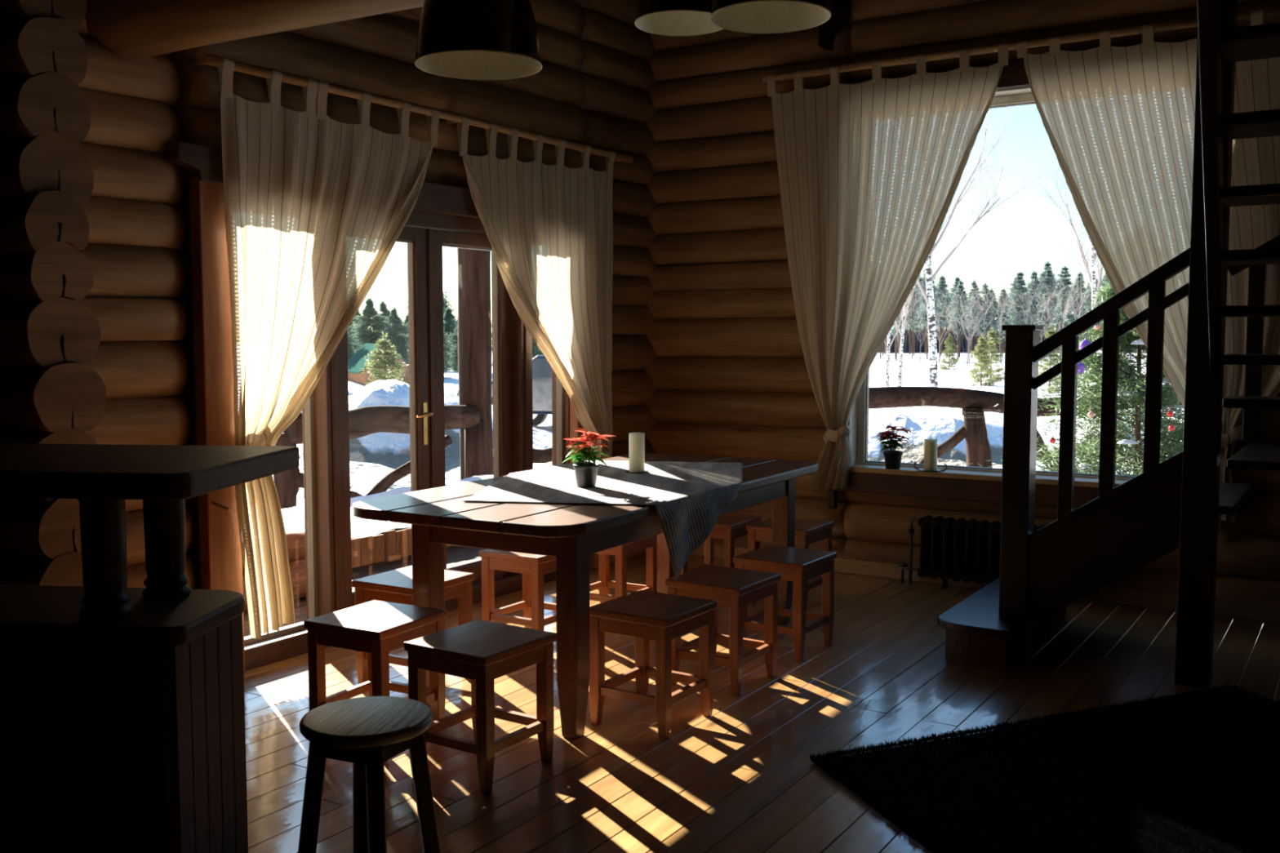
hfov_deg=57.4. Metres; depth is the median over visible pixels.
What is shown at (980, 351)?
young pine
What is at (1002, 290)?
pine tree
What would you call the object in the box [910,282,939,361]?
bare tree
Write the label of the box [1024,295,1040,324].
pine tree
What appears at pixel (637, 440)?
pillar candle
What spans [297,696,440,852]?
round stool
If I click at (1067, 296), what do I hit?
bare tree
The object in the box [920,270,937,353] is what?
pine tree
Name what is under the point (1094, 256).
birch tree
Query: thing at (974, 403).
railing
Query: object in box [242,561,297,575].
log
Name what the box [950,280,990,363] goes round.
bare tree
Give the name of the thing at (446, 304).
evergreen tree
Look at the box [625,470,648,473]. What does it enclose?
plate
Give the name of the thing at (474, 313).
column
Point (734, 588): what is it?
stool
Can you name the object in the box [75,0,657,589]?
wall
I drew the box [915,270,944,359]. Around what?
bare tree
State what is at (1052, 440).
bauble
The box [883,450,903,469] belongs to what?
pot
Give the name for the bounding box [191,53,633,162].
curtain rod
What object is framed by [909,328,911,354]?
pine tree
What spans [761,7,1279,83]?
curtain rod
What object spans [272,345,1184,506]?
snow ground
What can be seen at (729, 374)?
wall
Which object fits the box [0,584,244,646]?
countertop
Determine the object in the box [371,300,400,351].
evergreen tree
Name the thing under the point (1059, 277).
pine tree
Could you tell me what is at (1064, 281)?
pine tree
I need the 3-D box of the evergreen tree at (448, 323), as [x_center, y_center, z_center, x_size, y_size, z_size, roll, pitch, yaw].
[-9.554,-4.327,57.944,2.128,3.336,2.244,-1,5,-17]
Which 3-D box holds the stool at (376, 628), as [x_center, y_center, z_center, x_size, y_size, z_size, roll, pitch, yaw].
[-0.959,0.912,4.275,0.356,0.450,0.376,2,5,28]
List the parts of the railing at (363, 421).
post, post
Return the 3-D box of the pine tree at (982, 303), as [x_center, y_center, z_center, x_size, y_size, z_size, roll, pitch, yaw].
[24.317,-7.335,82.314,1.872,5.798,1.792,-4,6,-42]
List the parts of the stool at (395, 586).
leg, leg, seat, leg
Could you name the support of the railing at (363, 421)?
on the snow ground
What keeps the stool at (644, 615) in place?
on the floor
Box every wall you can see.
[0,0,106,586]
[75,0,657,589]
[644,0,1279,604]
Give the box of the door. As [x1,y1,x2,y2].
[165,141,593,673]
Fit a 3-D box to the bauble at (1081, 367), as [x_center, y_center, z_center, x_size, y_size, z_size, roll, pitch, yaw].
[3.912,-0.551,10.398,0.100,0.160,0.100,3,5,32]
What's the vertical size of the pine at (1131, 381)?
3.028 m
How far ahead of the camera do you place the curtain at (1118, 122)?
6.09 m
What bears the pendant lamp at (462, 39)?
hanging from the ceiling
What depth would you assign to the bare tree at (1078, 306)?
74.64 m
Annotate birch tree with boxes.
[884,284,917,386]
[894,241,946,386]
[915,106,1059,386]
[1028,160,1106,372]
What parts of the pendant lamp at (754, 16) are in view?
lamp shade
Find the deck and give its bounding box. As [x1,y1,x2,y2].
[243,527,486,637]
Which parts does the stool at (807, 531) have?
leg, seat, leg, leg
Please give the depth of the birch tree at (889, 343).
39.94 m
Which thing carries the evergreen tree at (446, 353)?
on the snow ground
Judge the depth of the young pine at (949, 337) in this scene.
59.93 m
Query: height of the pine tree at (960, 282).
7.427 m
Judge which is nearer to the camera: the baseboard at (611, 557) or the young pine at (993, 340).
the baseboard at (611, 557)
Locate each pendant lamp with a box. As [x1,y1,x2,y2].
[413,0,542,79]
[634,0,723,35]
[710,0,831,33]
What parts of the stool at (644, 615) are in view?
leg, leg, seat, leg, leg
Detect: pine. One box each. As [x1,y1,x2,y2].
[358,331,408,387]
[937,332,961,370]
[964,332,1002,386]
[969,272,1184,476]
[969,327,1004,382]
[1037,325,1062,392]
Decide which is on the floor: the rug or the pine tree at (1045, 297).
the rug
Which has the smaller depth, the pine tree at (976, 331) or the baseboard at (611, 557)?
the baseboard at (611, 557)
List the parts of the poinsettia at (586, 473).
stem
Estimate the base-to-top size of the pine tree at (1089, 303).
7.045 m
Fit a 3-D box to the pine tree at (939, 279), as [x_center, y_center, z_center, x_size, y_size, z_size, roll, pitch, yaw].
[27.068,-9.869,105.016,2.346,7.390,2.429,0,4,-2]
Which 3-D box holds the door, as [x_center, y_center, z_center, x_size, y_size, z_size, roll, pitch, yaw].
[-1.128,-0.119,6.112,0.220,2.265,3.060,3,5,32]
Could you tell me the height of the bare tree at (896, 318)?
6.320 m
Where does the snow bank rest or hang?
on the deck
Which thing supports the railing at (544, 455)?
on the snow ground
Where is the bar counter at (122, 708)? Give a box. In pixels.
[0,443,299,852]
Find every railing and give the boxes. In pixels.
[273,404,484,509]
[533,447,552,463]
[868,386,1184,471]
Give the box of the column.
[457,248,493,479]
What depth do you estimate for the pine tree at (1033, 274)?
116.00 m
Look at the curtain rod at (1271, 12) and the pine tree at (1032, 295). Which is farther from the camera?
the pine tree at (1032, 295)
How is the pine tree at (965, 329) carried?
on the snow ground
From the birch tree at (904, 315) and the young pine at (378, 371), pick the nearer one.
the young pine at (378, 371)
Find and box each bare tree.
[884,318,897,361]
[893,311,912,358]
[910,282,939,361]
[915,274,962,363]
[942,300,966,358]
[950,271,995,365]
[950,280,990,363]
[963,275,1009,355]
[982,276,1021,363]
[1006,267,1042,324]
[1013,265,1073,362]
[1027,275,1074,334]
[1048,275,1087,361]
[1062,253,1099,342]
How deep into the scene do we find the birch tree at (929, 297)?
33.74 m
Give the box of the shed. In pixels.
[347,343,408,385]
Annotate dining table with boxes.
[352,453,817,739]
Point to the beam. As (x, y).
(131, 28)
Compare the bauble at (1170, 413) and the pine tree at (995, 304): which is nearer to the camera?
the bauble at (1170, 413)
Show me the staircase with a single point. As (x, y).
(1176, 502)
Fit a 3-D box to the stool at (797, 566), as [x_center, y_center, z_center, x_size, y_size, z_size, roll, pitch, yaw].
[0.679,0.821,5.467,0.356,0.450,0.376,3,5,33]
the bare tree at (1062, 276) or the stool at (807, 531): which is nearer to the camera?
the stool at (807, 531)
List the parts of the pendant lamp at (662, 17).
lamp shade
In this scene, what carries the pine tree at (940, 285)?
on the snow ground
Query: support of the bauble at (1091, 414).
hanging from the pine at (1131, 381)
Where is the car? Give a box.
[456,355,551,425]
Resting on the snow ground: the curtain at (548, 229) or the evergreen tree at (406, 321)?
the evergreen tree at (406, 321)
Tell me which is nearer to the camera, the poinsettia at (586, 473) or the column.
the poinsettia at (586, 473)
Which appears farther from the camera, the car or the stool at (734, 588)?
the car
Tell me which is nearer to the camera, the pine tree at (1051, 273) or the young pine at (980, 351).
the young pine at (980, 351)
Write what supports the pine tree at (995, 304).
on the snow ground
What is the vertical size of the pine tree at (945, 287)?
7.408 m
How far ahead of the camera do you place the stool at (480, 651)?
3.88 m
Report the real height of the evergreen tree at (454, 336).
2.939 m
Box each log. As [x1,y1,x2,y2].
[242,531,305,573]
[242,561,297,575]
[242,561,306,612]
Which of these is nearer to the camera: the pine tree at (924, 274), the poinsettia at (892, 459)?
the poinsettia at (892, 459)
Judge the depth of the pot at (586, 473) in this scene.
5.08 m
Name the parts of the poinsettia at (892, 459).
stem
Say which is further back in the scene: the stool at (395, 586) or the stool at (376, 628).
the stool at (395, 586)
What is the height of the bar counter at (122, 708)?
1.160 m
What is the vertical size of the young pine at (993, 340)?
2.298 m
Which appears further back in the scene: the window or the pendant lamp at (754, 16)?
the window
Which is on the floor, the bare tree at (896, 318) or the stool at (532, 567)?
the stool at (532, 567)
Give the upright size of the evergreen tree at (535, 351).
2.946 m
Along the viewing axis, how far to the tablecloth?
5.01 m
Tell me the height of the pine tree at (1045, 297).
5.225 m
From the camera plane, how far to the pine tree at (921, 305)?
98.76 m
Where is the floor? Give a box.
[243,553,1279,852]
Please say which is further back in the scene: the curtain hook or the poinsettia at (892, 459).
the poinsettia at (892, 459)
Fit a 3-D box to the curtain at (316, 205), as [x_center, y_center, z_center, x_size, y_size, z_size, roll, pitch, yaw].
[-1.361,-0.341,5.416,0.110,2.444,1.304,3,5,34]
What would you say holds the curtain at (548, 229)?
hanging from the curtain rod at (205, 59)
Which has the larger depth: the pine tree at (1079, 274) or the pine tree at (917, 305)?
the pine tree at (1079, 274)
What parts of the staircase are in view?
newel post, shoe rail, rail, handrail, corner post, handrail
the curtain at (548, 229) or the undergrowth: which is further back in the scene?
the undergrowth
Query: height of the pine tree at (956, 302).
5.960 m
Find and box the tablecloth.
[462,460,742,580]
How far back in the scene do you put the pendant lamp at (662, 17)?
5.14 m
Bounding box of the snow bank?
[281,463,552,537]
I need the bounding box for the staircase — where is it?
[937,0,1279,688]
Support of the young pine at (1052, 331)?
on the snow ground
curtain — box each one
[217,56,439,639]
[456,114,615,460]
[766,42,1008,491]
[1016,8,1279,521]
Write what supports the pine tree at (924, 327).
on the snow ground
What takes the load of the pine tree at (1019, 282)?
on the snow ground
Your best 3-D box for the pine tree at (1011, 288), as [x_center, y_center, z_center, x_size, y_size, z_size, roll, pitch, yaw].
[32.007,-9.361,99.255,2.302,7.254,2.384,-1,4,-11]
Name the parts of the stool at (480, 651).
leg, leg, seat, leg, leg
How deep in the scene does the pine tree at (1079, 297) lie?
87.31 m
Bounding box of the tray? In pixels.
[913,462,947,471]
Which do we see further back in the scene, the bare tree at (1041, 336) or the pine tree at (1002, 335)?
the pine tree at (1002, 335)
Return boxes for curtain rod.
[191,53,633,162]
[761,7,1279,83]
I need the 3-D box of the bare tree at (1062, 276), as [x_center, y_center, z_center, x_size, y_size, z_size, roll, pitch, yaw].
[24.357,-6.283,69.325,3.173,5.682,1.761,1,4,11]
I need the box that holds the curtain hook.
[211,501,231,511]
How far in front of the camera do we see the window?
6.83 m
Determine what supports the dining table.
on the floor
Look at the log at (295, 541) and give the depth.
6.77 m
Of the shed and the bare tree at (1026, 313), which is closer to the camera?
the shed
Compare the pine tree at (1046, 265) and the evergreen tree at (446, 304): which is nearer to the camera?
the evergreen tree at (446, 304)
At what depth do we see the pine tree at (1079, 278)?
98.02 m
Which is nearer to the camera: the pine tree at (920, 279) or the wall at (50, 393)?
the wall at (50, 393)
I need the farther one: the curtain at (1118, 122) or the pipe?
the pipe
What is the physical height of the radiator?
0.414 m
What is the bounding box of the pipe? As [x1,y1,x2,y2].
[897,517,920,583]
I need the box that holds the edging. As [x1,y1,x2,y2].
[297,528,452,568]
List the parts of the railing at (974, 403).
post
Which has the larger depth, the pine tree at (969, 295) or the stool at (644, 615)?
the pine tree at (969, 295)
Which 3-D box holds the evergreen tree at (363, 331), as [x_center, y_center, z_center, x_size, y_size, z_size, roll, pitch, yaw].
[-13.445,-4.573,58.167,2.762,3.746,2.339,-2,5,-24]
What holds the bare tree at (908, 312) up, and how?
on the snow ground
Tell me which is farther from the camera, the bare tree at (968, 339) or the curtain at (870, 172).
the bare tree at (968, 339)
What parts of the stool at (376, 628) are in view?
leg, leg, seat, leg, leg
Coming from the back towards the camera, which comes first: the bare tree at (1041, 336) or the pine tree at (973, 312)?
the pine tree at (973, 312)
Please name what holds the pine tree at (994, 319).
on the snow ground
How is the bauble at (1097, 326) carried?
hanging from the pine at (1131, 381)
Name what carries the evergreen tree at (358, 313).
on the snow ground
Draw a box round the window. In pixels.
[825,38,1193,509]
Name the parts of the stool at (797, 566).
leg, seat, leg, leg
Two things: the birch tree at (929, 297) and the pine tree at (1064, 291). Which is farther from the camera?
the pine tree at (1064, 291)
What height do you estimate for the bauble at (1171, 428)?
0.109 m
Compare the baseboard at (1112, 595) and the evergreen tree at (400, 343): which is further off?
the evergreen tree at (400, 343)
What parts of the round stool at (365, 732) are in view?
leg, leg, seat, leg, leg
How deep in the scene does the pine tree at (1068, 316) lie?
82.22 m
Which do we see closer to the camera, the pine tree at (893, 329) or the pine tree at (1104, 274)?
the pine tree at (893, 329)
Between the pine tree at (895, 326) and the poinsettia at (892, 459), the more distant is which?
the pine tree at (895, 326)
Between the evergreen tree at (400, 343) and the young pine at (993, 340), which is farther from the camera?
the evergreen tree at (400, 343)
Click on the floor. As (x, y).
(742, 777)
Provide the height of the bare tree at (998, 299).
5.782 m
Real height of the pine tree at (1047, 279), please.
7.817 m
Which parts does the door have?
casing, handle, casing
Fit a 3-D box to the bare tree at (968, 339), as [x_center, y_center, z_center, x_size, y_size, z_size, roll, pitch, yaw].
[19.526,-6.397,69.025,2.709,5.955,1.948,3,5,37]
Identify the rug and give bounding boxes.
[808,683,1279,852]
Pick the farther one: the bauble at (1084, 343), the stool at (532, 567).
the bauble at (1084, 343)
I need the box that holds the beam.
[84,0,424,58]
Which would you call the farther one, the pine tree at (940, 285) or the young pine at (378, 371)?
the pine tree at (940, 285)
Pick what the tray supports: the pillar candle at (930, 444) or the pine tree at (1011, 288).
the pillar candle at (930, 444)
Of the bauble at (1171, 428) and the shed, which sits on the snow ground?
the shed
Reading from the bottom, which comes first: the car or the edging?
the edging
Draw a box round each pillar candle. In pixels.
[629,432,644,472]
[924,438,937,471]
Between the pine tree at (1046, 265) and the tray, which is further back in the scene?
the pine tree at (1046, 265)
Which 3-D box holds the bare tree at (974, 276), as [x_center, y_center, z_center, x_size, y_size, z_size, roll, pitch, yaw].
[23.591,-7.448,79.949,3.566,6.386,1.979,2,5,21]
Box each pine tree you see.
[890,301,911,360]
[890,323,902,359]
[906,286,923,358]
[907,275,923,355]
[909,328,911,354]
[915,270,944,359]
[917,304,927,355]
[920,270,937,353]
[920,291,940,327]
[933,274,954,357]
[936,279,951,355]
[937,287,952,353]
[945,283,972,359]
[947,275,960,353]
[950,280,968,338]
[950,299,968,357]
[964,279,987,358]
[964,294,975,354]
[968,308,982,355]
[972,283,997,333]
[978,306,997,351]
[981,288,1002,354]
[993,287,1010,355]
[996,292,1007,353]
[997,310,1011,358]
[1004,270,1035,324]
[1005,275,1025,324]
[1023,278,1040,324]
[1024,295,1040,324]
[1025,270,1042,302]
[1033,267,1061,357]
[1035,260,1057,340]
[1035,293,1056,358]
[1036,272,1057,337]
[1050,264,1072,355]
[1050,288,1071,357]
[1053,277,1068,351]
[1061,282,1087,325]
[1062,275,1090,346]
[1070,297,1084,319]
[1071,271,1087,317]
[1081,275,1102,336]
[1101,274,1108,288]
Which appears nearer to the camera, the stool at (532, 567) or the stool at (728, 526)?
the stool at (532, 567)
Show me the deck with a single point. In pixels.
(455, 554)
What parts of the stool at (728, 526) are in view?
leg, leg, leg, seat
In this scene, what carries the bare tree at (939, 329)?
on the snow ground
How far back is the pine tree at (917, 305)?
92.62 m
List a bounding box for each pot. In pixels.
[573,462,599,488]
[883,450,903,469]
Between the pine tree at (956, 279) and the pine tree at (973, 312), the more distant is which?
the pine tree at (956, 279)
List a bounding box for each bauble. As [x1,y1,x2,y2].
[1048,431,1055,444]
[1077,361,1084,373]
[1079,333,1090,349]
[1088,410,1094,417]
[1094,324,1100,329]
[1166,408,1173,417]
[1168,421,1175,431]
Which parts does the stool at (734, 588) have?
leg, leg, seat, leg, leg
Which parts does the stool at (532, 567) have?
leg, seat, leg, leg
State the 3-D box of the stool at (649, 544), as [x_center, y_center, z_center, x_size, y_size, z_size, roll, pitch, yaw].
[-0.145,0.772,6.098,0.356,0.450,0.376,3,5,30]
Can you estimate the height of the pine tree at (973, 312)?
6.505 m
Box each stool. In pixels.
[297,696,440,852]
[303,600,447,721]
[351,565,475,684]
[404,619,556,793]
[479,549,556,631]
[589,533,658,603]
[589,590,717,741]
[664,564,780,697]
[680,513,762,574]
[733,544,836,662]
[746,517,834,611]
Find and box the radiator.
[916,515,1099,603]
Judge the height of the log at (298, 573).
0.214 m
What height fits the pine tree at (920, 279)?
8.479 m
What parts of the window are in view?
sill, frame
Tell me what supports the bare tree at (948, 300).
on the snow ground
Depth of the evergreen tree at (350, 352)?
55.97 m
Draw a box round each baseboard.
[593,549,645,568]
[689,542,1279,622]
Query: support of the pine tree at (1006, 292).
on the snow ground
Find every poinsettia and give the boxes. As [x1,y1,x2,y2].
[562,427,616,488]
[874,426,913,469]
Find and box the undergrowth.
[878,320,1146,352]
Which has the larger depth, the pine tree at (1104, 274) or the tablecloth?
the pine tree at (1104, 274)
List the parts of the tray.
plate, handle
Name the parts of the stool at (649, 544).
leg, leg, seat, leg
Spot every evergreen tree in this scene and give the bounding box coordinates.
[346,308,370,356]
[346,326,360,359]
[350,297,391,352]
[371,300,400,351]
[375,306,408,362]
[396,289,457,319]
[398,313,408,361]
[443,306,456,371]
[443,327,454,373]
[445,315,457,373]
[532,337,542,358]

